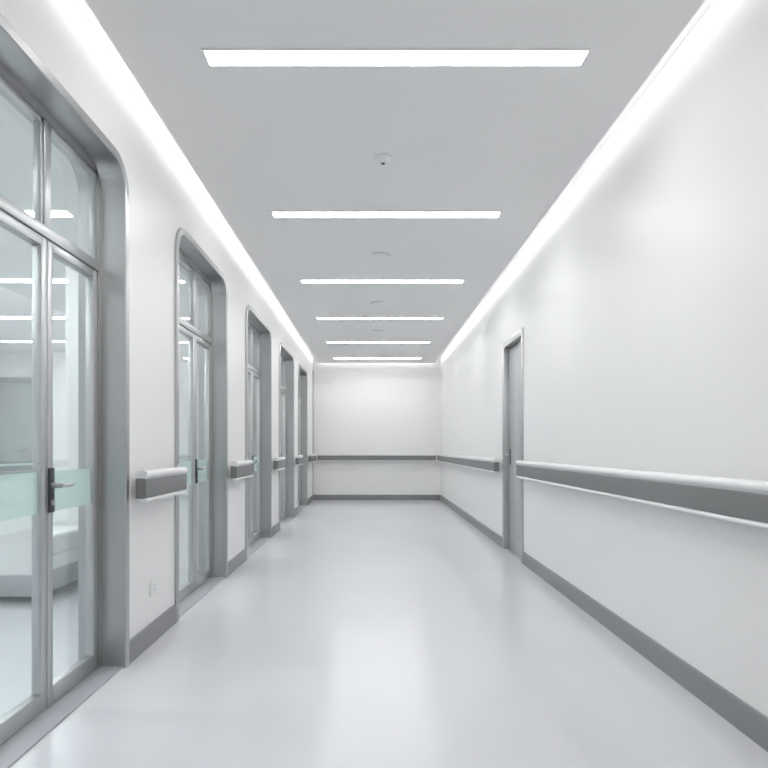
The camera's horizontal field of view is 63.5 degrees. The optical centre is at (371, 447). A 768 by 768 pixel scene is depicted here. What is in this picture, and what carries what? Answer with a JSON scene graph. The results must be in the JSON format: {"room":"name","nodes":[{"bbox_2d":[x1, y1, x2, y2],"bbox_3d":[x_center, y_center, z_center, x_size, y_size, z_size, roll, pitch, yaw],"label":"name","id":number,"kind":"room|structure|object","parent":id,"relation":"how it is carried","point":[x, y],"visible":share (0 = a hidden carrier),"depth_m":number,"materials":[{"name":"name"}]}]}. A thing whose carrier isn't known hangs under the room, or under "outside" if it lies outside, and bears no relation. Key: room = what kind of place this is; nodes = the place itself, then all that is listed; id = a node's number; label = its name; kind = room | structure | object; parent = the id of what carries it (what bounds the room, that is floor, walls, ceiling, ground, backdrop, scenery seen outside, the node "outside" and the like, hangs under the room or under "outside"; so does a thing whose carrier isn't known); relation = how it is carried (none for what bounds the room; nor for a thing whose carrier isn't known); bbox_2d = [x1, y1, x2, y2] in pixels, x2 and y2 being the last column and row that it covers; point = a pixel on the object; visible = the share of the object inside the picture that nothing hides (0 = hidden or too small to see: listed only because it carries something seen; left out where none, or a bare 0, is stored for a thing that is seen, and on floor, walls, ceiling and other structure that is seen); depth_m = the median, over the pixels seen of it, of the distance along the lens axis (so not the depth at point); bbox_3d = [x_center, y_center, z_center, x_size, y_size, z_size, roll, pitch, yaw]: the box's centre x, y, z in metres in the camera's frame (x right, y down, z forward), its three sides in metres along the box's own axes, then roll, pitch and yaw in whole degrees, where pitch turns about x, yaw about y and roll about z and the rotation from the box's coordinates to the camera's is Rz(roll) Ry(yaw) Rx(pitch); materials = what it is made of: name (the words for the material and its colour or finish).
{"room":"hospital corridor","nodes":[
{"label":"hospital corridor","id":0,"kind":"room"},
{"bbox_2d":[0,352,65,470],"bbox_3d":[-4.545,-0.415,11.050,6.310,2.930,0.100,0,0,0],"label":"wall","id":1,"kind":"structure","parent":0,"point":[12,364],"depth_m":11.00,"materials":[{"name":"paint"}]},
{"bbox_2d":[0,382,31,474],"bbox_3d":[-6.450,-0.062,10.962,0.910,2.205,0.074,0,0,0],"label":"leaf","id":2,"kind":"object","parent":1,"relation":"attached to","point":[15,397],"visible":0.7,"depth_m":10.98,"materials":[{"name":"grey laminate"}]},
{"bbox_2d":[0,377,31,381],"bbox_3d":[-6.450,-0.100,10.985,1.080,2.300,0.030,0,0,0],"label":"frame","id":3,"kind":"object","parent":1,"relation":"attached to","point":[2,379],"visible":0.09,"depth_m":10.97,"materials":[{"name":"metal"}]},
{"bbox_2d":[66,265,197,570],"bbox_3d":[-2.015,-0.325,5.375,1.210,2.750,0.150,0,0,0],"label":"wall partition","id":4,"kind":"structure","parent":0,"point":[71,275],"depth_m":5.30,"materials":[{"name":"paint"}]},
{"bbox_2d":[0,0,312,639],"bbox_3d":[-1.290,-0.415,5.150,0.200,2.930,14.700,0,0,0],"label":"wall","id":5,"kind":"structure","parent":0,"point":[164,196],"depth_m":3.42,"materials":[{"name":"paint"}]},
{"bbox_2d":[0,210,46,744],"bbox_3d":[-1.315,0.103,2.092,0.040,1.870,0.760,0,0,0],"label":"leaf","id":6,"kind":"object","parent":5,"relation":"attached to","point":[22,494],"visible":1,"depth_m":2.43,"materials":[{"name":"metal"}]},
{"bbox_2d":[0,75,98,270],"bbox_3d":[-1.313,-1.070,2.320,0.049,0.470,1.220,0,0,0],"label":"transom","id":7,"kind":"object","parent":5,"relation":"attached to","point":[40,223],"visible":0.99,"depth_m":2.45,"materials":[{"name":"metal"}]},
{"bbox_2d":[0,13,128,667],"bbox_3d":[-1.288,-0.165,2.320,0.228,2.430,1.370,0,0,0],"label":"frame","id":8,"kind":"object","parent":5,"relation":"attached to","point":[20,66],"visible":0.81,"depth_m":2.96,"materials":[{"name":"metal"}]},
{"bbox_2d":[47,240,97,707],"bbox_3d":[-1.315,0.103,2.702,0.160,1.870,0.452,0,0,0],"label":"leaf","id":9,"kind":"object","parent":5,"relation":"attached to","point":[66,489],"visible":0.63,"depth_m":2.84,"materials":[{"name":"metal"}]},
{"bbox_2d":[150,578,156,596],"bbox_3d":[-1.184,0.755,3.360,0.012,0.086,0.086,0,0,0],"label":"wall outlet","id":10,"kind":"object","parent":5,"relation":"attached to","point":[153,583],"visible":1,"depth_m":3.34,"materials":[{"name":"white plastic"}]},
{"bbox_2d":[136,467,186,501],"bbox_3d":[-1.147,0.190,3.380,0.086,0.156,0.666,0,0,0],"label":"handrail","id":11,"kind":"object","parent":5,"relation":"attached to","point":[155,484],"visible":1,"depth_m":3.25,"materials":[{"name":"white plastic"}]},
{"bbox_2d":[179,325,194,601],"bbox_3d":[-1.315,0.103,4.176,0.040,1.870,0.729,0,0,0],"label":"leaf","id":12,"kind":"object","parent":5,"relation":"attached to","point":[188,587],"visible":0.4,"depth_m":4.50,"materials":[{"name":"metal"}]},
{"bbox_2d":[179,255,210,343],"bbox_3d":[-1.313,-1.070,4.395,0.049,0.470,1.170,0,0,0],"label":"transom","id":13,"kind":"object","parent":5,"relation":"attached to","point":[191,326],"visible":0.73,"depth_m":4.52,"materials":[{"name":"metal"}]},
{"bbox_2d":[174,227,227,621],"bbox_3d":[-1.288,-0.165,4.395,0.228,2.430,1.320,0,0,0],"label":"frame","id":14,"kind":"object","parent":5,"relation":"attached to","point":[186,246],"visible":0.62,"depth_m":5.01,"materials":[{"name":"metal"}]},
{"bbox_2d":[195,335,210,588],"bbox_3d":[-1.315,0.103,4.761,0.160,1.870,0.433,0,0,0],"label":"leaf","id":15,"kind":"object","parent":5,"relation":"attached to","point":[202,467],"visible":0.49,"depth_m":4.94,"materials":[{"name":"metal"}]},
{"bbox_2d":[129,495,313,664],"bbox_3d":[-1.183,0.995,5.150,0.014,0.110,14.700,0,0,0],"label":"baseboard","id":16,"kind":"structure","parent":5,"relation":"attached to","point":[152,632],"depth_m":3.46,"materials":[{"name":"grey plastic"}]},
{"bbox_2d":[230,460,253,480],"bbox_3d":[-1.147,0.190,5.440,0.086,0.156,0.686,0,0,0],"label":"handrail","id":17,"kind":"object","parent":5,"relation":"attached to","point":[239,470],"visible":1,"depth_m":5.27,"materials":[{"name":"white plastic"}]},
{"bbox_2d":[248,369,251,546],"bbox_3d":[-1.315,0.103,6.297,0.040,1.870,0.809,0,0,0],"label":"leaf","id":18,"kind":"object","parent":5,"relation":"attached to","point":[249,370],"visible":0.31,"depth_m":6.66,"materials":[{"name":"metal"}]},
{"bbox_2d":[248,324,260,375],"bbox_3d":[-1.313,-1.070,6.540,0.049,0.470,1.300,0,0,0],"label":"transom","id":19,"kind":"object","parent":5,"relation":"attached to","point":[251,330],"visible":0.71,"depth_m":6.72,"materials":[{"name":"metal"}]},
{"bbox_2d":[252,371,259,543],"bbox_3d":[-1.315,0.103,6.947,0.160,1.870,0.483,0,0,0],"label":"leaf","id":20,"kind":"object","parent":5,"relation":"attached to","point":[256,465],"visible":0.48,"depth_m":7.15,"materials":[{"name":"metal"}]},
{"bbox_2d":[245,305,271,558],"bbox_3d":[-1.288,-0.165,6.540,0.228,2.430,1.450,0,0,0],"label":"frame","id":21,"kind":"object","parent":5,"relation":"attached to","point":[252,318],"visible":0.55,"depth_m":7.22,"materials":[{"name":"metal"}]},
{"bbox_2d":[272,457,284,470],"bbox_3d":[-1.147,0.190,7.595,0.086,0.156,0.576,0,0,0],"label":"handrail","id":22,"kind":"object","parent":5,"relation":"attached to","point":[278,463],"visible":1,"depth_m":7.40,"materials":[{"name":"white plastic"}]},
{"bbox_2d":[280,389,280,520],"bbox_3d":[-1.315,0.103,8.390,0.040,1.870,0.815,0,0,0],"label":"leaf","id":23,"kind":"object","parent":5,"relation":"attached to","point":[280,389],"visible":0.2,"depth_m":8.77,"materials":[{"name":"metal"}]},
{"bbox_2d":[280,356,285,391],"bbox_3d":[-1.313,-1.070,8.635,0.049,0.470,1.310,0,0,0],"label":"transom","id":24,"kind":"object","parent":5,"relation":"attached to","point":[281,358],"visible":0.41,"depth_m":9.21,"materials":[{"name":"metal"}]},
{"bbox_2d":[281,390,285,519],"bbox_3d":[-1.315,0.103,9.045,0.160,1.870,0.487,0,0,0],"label":"leaf","id":25,"kind":"object","parent":5,"relation":"attached to","point":[283,515],"visible":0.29,"depth_m":9.24,"materials":[{"name":"metal"}]},
{"bbox_2d":[279,342,293,521],"bbox_3d":[-1.288,-0.165,8.635,0.228,2.430,1.460,0,0,0],"label":"frame","id":26,"kind":"object","parent":5,"relation":"attached to","point":[284,352],"visible":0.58,"depth_m":9.32,"materials":[{"name":"metal"}]},
{"bbox_2d":[294,455,302,465],"bbox_3d":[-1.147,0.190,9.670,0.086,0.156,0.526,0,0,0],"label":"handrail","id":27,"kind":"object","parent":5,"relation":"attached to","point":[298,460],"visible":1,"depth_m":9.48,"materials":[{"name":"white plastic"}]},
{"bbox_2d":[299,402,299,505],"bbox_3d":[-1.315,0.103,10.998,0.160,1.870,0.441,0,0,0],"label":"leaf","id":28,"kind":"object","parent":5,"relation":"attached to","point":[299,402],"visible":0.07,"depth_m":11.18,"materials":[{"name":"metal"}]},
{"bbox_2d":[299,375,300,401],"bbox_3d":[-1.313,-1.070,10.625,0.049,0.470,1.190,0,0,0],"label":"transom","id":29,"kind":"object","parent":5,"relation":"attached to","point":[299,375],"visible":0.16,"depth_m":11.20,"materials":[{"name":"metal"}]},
{"bbox_2d":[298,363,307,506],"bbox_3d":[-1.288,-0.165,10.625,0.228,2.430,1.340,0,0,0],"label":"frame","id":30,"kind":"object","parent":5,"relation":"attached to","point":[302,372],"visible":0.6,"depth_m":11.25,"materials":[{"name":"metal"}]},
{"bbox_2d":[308,454,316,462],"bbox_3d":[-1.147,0.190,11.850,0.086,0.156,1.026,0,0,0],"label":"handrail","id":31,"kind":"object","parent":5,"relation":"attached to","point":[312,457],"visible":0.98,"depth_m":11.53,"materials":[{"name":"white plastic"}]},
{"bbox_2d":[313,371,313,494],"bbox_3d":[-1.184,-0.305,12.454,0.012,2.490,0.088,0,0,0],"label":"trim","id":32,"kind":"structure","parent":5,"relation":"attached to","point":[313,371],"depth_m":12.49,"materials":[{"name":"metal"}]},
{"bbox_2d":[0,0,704,362],"bbox_3d":[-3.010,-1.840,5.150,9.180,0.280,15.000,0,0,0],"label":"ceiling","id":33,"kind":"structure","parent":0,"point":[260,141],"depth_m":3.42,"materials":[{"name":"paint"}]},
{"bbox_2d":[0,279,65,281],"bbox_3d":[-4.050,-1.698,6.300,3.700,0.004,0.104,0,0,0],"label":"recessed light","id":34,"kind":"object","parent":33,"relation":"in","point":[1,280],"visible":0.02,"depth_m":6.28,"materials":[{"name":"white"}]},
{"bbox_2d":[0,317,65,318],"bbox_3d":[-4.050,-1.698,8.100,3.700,0.004,0.104,0,0,0],"label":"recessed light","id":35,"kind":"object","parent":33,"relation":"in","point":[0,317],"visible":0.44,"depth_m":8.09,"materials":[{"name":"white"}]},
{"bbox_2d":[2,341,65,341],"bbox_3d":[-4.050,-1.698,9.900,3.700,0.004,0.104,0,0,0],"label":"recessed light","id":36,"kind":"object","parent":33,"relation":"in","point":[2,341],"visible":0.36,"depth_m":9.87,"materials":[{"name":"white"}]},
{"bbox_2d":[25,211,71,216],"bbox_3d":[-4.050,-1.698,4.500,3.700,0.004,0.104,0,0,0],"label":"recessed light","id":37,"kind":"object","parent":33,"relation":"in","point":[53,213],"visible":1,"depth_m":4.49,"materials":[{"name":"white"}]},
{"bbox_2d":[76,0,314,358],"bbox_3d":[-1.125,-1.780,5.149,0.129,0.099,14.699,0,0,0],"label":"light","id":38,"kind":"object","parent":33,"relation":"attached to","point":[82,3],"visible":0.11,"depth_m":3.45,"materials":[{"name":"white"}]},
{"bbox_2d":[326,341,430,342],"bbox_3d":[0.103,-1.696,9.943,1.664,0.007,0.124,0,0,0],"label":"ceiling light","id":39,"kind":"object","parent":33,"relation":"attached to","point":[326,341],"depth_m":9.88,"materials":[{"name":"white plastic"}]},
{"bbox_2d":[316,317,443,319],"bbox_3d":[0.103,-1.696,8.108,1.664,0.007,0.124,0,0,0],"label":"ceiling light","id":40,"kind":"object","parent":33,"relation":"attached to","point":[318,318],"depth_m":8.12,"materials":[{"name":"white plastic"}]},
{"bbox_2d":[300,279,464,282],"bbox_3d":[0.103,-1.696,6.311,1.664,0.007,0.124,0,0,0],"label":"ceiling light","id":41,"kind":"object","parent":33,"relation":"attached to","point":[301,280],"depth_m":6.28,"materials":[{"name":"white plastic"}]},
{"bbox_2d":[374,153,391,165],"bbox_3d":[0.065,-1.681,3.630,0.110,0.037,0.110,0,0,0],"label":"smoke detector","id":42,"kind":"object","parent":33,"relation":"attached to","point":[382,159],"visible":1,"depth_m":3.60,"materials":[{"name":"white plastic"}]},
{"bbox_2d":[270,211,501,217],"bbox_3d":[0.103,-1.696,4.504,1.664,0.007,0.124,0,0,0],"label":"ceiling light","id":43,"kind":"object","parent":33,"relation":"attached to","point":[275,214],"depth_m":4.50,"materials":[{"name":"white plastic"}]},
{"bbox_2d":[200,48,591,66],"bbox_3d":[0.103,-1.696,2.696,1.664,0.007,0.124,0,0,0],"label":"ceiling light","id":44,"kind":"object","parent":33,"relation":"attached to","point":[214,57],"depth_m":2.69,"materials":[{"name":"white plastic"}]},
{"bbox_2d":[439,0,714,358],"bbox_3d":[1.307,-1.780,5.149,0.144,0.099,14.699,0,0,0],"label":"light","id":45,"kind":"object","parent":33,"relation":"attached to","point":[705,6],"visible":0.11,"depth_m":3.46,"materials":[{"name":"white"}]},
{"bbox_2d":[313,359,439,494],"bbox_3d":[0.095,-0.415,12.575,2.970,2.930,0.150,0,0,0],"label":"wall","id":46,"kind":"structure","parent":0,"point":[360,408],"depth_m":12.50,"materials":[{"name":"paint"}]},
{"bbox_2d":[317,454,435,460],"bbox_3d":[0.095,0.190,12.457,2.376,0.156,0.086,0,0,0],"label":"handrail","id":47,"kind":"object","parent":46,"relation":"attached to","point":[320,457],"visible":1,"depth_m":12.42,"materials":[{"name":"white plastic"}]},
{"bbox_2d":[314,495,439,499],"bbox_3d":[0.095,0.995,12.493,2.542,0.110,0.014,0,0,0],"label":"baseboard","id":48,"kind":"structure","parent":46,"relation":"attached to","point":[316,497],"depth_m":12.49,"materials":[{"name":"grey plastic"}]},
{"bbox_2d":[333,358,420,358],"bbox_3d":[0.103,-1.696,11.711,1.664,0.007,0.124,0,0,0],"label":"ceiling light","id":49,"kind":"object","parent":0,"point":[333,358],"depth_m":11.75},
{"bbox_2d":[371,301,384,304],"bbox_3d":[0.070,-1.692,7.250,0.170,0.016,0.170,0,0,0],"label":"smoke detector","id":50,"kind":"object","parent":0,"point":[374,302],"depth_m":7.22,"materials":[{"name":"white plastic"}]},
{"bbox_2d":[371,252,390,258],"bbox_3d":[0.080,-1.692,5.460,0.170,0.016,0.170,0,0,0],"label":"smoke detector","id":51,"kind":"object","parent":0,"point":[378,255],"depth_m":5.42,"materials":[{"name":"white plastic"}]},
{"bbox_2d":[0,500,767,767],"bbox_3d":[-3.010,1.100,5.150,9.380,0.100,15.000,0,0,0],"label":"floor","id":52,"kind":"structure","parent":0,"point":[360,633],"depth_m":2.87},
{"bbox_2d":[0,506,77,596],"bbox_3d":[-2.620,0.680,4.600,0.800,0.740,0.900,0,0,0],"label":"reception desk","id":53,"kind":"object","parent":52,"relation":"on","point":[15,534],"visible":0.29,"depth_m":4.16,"materials":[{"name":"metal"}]},
{"bbox_2d":[0,666,121,767],"bbox_3d":[-1.290,1.046,2.320,0.200,0.008,1.278,0,0,0],"label":"threshold","id":54,"kind":"object","parent":52,"relation":"on","point":[21,742],"visible":0.56,"depth_m":2.41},
{"bbox_2d":[179,577,224,617],"bbox_3d":[-1.290,1.046,4.395,0.200,0.008,1.228,0,0,0],"label":"threshold","id":55,"kind":"object","parent":52,"relation":"on","point":[203,589],"visible":0.31,"depth_m":4.41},
{"bbox_2d":[248,538,268,556],"bbox_3d":[-1.290,1.046,6.540,0.200,0.008,1.358,0,0,0],"label":"threshold","id":56,"kind":"object","parent":52,"relation":"on","point":[253,547],"visible":0.43,"depth_m":6.63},
{"bbox_2d":[280,517,292,528],"bbox_3d":[-1.290,1.046,8.635,0.200,0.008,1.368,0,0,0],"label":"threshold","id":57,"kind":"object","parent":52,"relation":"on","point":[284,521],"visible":0.49,"depth_m":8.79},
{"bbox_2d":[505,548,520,560],"bbox_3d":[1.480,1.047,6.075,0.200,0.006,0.738,0,0,0],"label":"threshold","id":58,"kind":"object","parent":52,"relation":"on","point":[509,550],"visible":0.36,"depth_m":6.14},
{"bbox_2d":[440,0,767,716],"bbox_3d":[1.480,-0.415,5.150,0.200,2.930,14.700,0,0,0],"label":"wall","id":59,"kind":"structure","parent":0,"point":[640,302],"depth_m":3.01,"materials":[{"name":"paint"}]},
{"bbox_2d":[437,454,499,472],"bbox_3d":[1.337,0.190,9.480,0.086,0.156,5.766,0,0,0],"label":"handrail","id":60,"kind":"object","parent":59,"relation":"attached to","point":[492,465],"visible":1,"depth_m":7.99,"materials":[{"name":"white plastic"}]},
{"bbox_2d":[505,341,520,555],"bbox_3d":[1.419,0.004,6.070,0.098,2.072,0.746,0,0,0],"label":"leaf","id":61,"kind":"object","parent":59,"relation":"attached to","point":[514,454],"visible":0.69,"depth_m":6.20,"materials":[{"name":"grey laminate"}]},
{"bbox_2d":[502,327,523,562],"bbox_3d":[1.444,-0.025,6.075,0.152,2.150,0.870,0,0,0],"label":"frame","id":62,"kind":"object","parent":59,"relation":"attached to","point":[518,336],"visible":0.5,"depth_m":6.45,"materials":[{"name":"metal"}]},
{"bbox_2d":[440,495,767,751],"bbox_3d":[1.373,0.995,5.150,0.014,0.110,14.700,0,0,0],"label":"baseboard","id":63,"kind":"structure","parent":59,"relation":"attached to","point":[752,723],"depth_m":2.94,"materials":[{"name":"grey plastic"}]},
{"bbox_2d":[516,460,767,528],"bbox_3d":[1.337,0.190,1.840,0.086,0.156,7.486,0,0,0],"label":"handrail","id":64,"kind":"object","parent":59,"relation":"attached to","point":[742,501],"visible":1,"depth_m":2.70,"materials":[{"name":"white plastic"}]}
]}

